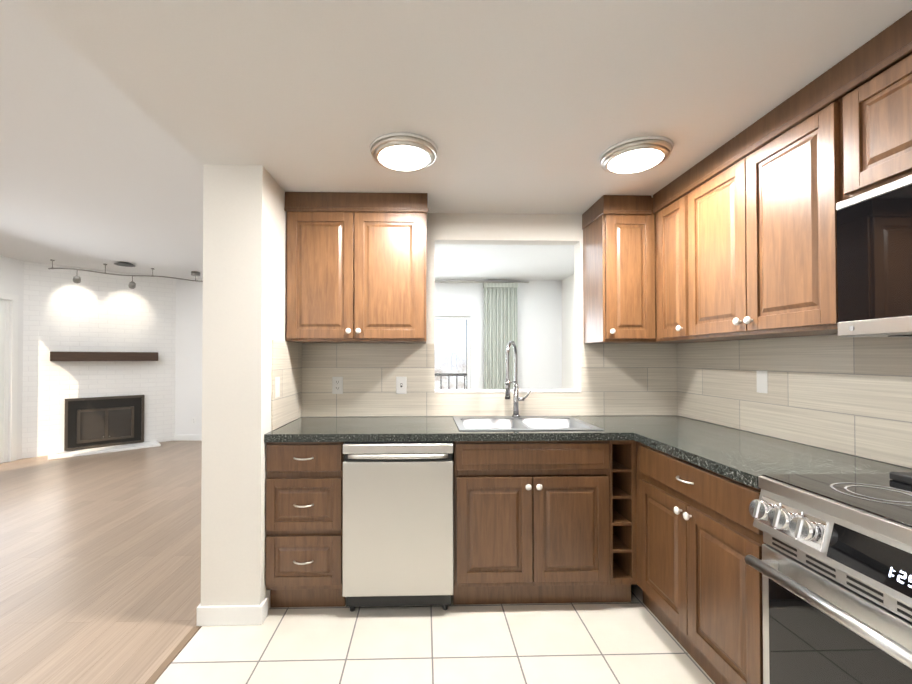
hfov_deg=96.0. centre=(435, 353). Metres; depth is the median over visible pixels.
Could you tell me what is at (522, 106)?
ceiling
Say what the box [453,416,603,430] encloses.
sink
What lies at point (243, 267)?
wall
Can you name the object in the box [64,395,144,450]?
fireplace
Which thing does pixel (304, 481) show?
base cabinet
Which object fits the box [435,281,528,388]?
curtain
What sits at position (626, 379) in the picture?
tile backsplash
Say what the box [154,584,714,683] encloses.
floor
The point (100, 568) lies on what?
floor
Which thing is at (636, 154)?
ceiling light
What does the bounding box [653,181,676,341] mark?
upper cabinet
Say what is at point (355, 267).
upper cabinet
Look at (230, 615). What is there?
baseboard
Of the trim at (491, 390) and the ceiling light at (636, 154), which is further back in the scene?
the trim at (491, 390)
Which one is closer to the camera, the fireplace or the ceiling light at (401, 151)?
the ceiling light at (401, 151)
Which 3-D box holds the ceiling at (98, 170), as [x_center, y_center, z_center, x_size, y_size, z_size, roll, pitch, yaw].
[-3.345,-1.314,2.229,4.335,0.100,9.140,0,-1,-1]
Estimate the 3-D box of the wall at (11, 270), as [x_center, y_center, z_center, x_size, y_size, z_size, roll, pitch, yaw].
[-5.436,0.038,1.518,0.120,2.620,7.860,0,-1,-1]
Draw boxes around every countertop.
[264,416,730,441]
[596,416,712,427]
[628,428,911,488]
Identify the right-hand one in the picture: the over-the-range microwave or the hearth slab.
the over-the-range microwave
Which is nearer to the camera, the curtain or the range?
the range
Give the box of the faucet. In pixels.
[505,341,530,416]
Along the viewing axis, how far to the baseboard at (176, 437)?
6.62 m
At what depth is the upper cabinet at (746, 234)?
1.66 m
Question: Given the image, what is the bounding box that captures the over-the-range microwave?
[836,175,911,336]
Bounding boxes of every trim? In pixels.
[145,626,200,683]
[435,389,580,392]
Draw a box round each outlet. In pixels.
[191,417,195,423]
[332,377,342,393]
[756,371,767,392]
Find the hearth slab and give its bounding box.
[48,441,160,459]
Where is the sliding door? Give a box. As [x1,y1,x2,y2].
[0,292,18,462]
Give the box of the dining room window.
[435,316,469,388]
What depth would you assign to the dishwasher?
2.10 m
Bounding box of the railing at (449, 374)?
[435,373,465,388]
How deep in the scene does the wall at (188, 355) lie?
6.65 m
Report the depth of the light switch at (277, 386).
2.27 m
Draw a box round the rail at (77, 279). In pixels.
[48,259,202,288]
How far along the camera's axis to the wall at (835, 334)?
2.01 m
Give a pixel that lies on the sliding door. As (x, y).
(4, 346)
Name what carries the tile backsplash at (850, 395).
attached to the wall at (835, 334)
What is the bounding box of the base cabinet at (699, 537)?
[636,441,765,683]
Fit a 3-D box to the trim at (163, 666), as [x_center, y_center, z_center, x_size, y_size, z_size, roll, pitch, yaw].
[-1.121,1.327,-0.143,0.034,0.004,4.345,0,-1,-1]
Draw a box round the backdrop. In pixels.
[435,320,465,388]
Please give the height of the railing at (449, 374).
1.150 m
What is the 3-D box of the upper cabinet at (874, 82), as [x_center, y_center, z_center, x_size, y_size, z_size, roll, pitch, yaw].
[1.524,-0.738,0.999,0.349,0.456,0.758,0,-1,-1]
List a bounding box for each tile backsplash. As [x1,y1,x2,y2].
[271,340,301,430]
[302,344,677,416]
[677,335,911,467]
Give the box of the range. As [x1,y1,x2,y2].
[745,472,911,683]
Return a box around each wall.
[0,256,23,461]
[22,261,175,458]
[175,279,202,434]
[201,165,295,609]
[302,213,676,416]
[677,334,903,466]
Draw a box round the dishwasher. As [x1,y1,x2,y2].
[342,441,452,611]
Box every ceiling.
[0,0,203,278]
[16,0,911,280]
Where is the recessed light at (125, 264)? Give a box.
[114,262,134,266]
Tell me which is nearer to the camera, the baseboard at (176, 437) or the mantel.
the mantel
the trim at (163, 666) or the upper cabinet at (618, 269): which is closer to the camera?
the trim at (163, 666)
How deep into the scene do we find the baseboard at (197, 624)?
2.04 m
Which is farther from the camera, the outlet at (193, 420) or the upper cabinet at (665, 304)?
the outlet at (193, 420)
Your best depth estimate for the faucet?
2.68 m
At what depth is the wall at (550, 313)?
4.97 m
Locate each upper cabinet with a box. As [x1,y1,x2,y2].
[284,192,427,342]
[582,195,695,343]
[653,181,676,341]
[673,64,837,341]
[837,10,911,202]
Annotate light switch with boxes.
[275,377,279,397]
[396,377,406,393]
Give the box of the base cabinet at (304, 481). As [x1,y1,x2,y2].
[266,442,345,607]
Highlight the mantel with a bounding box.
[50,351,157,360]
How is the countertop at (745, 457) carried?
on the base cabinet at (699, 537)
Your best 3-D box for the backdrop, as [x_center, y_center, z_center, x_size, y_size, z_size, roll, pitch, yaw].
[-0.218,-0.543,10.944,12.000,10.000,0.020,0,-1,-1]
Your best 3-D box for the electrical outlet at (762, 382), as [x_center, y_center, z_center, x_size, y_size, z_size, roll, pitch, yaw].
[1.668,0.145,2.092,0.009,0.115,0.070,0,-1,-1]
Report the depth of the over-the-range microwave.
1.25 m
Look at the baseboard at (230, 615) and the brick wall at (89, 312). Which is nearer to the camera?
the baseboard at (230, 615)
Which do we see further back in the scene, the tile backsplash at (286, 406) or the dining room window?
the dining room window
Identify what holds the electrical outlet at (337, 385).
attached to the tile backsplash at (626, 379)
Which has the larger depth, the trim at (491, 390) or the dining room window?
the dining room window
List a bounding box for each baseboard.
[174,435,201,440]
[196,603,200,625]
[199,600,266,625]
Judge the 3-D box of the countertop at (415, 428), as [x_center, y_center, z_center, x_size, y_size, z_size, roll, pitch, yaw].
[0.387,0.439,2.448,2.546,0.040,0.626,0,-1,-1]
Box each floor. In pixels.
[0,441,201,683]
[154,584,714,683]
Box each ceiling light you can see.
[370,132,437,170]
[599,136,673,173]
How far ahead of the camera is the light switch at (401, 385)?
2.74 m
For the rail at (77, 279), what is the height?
0.310 m

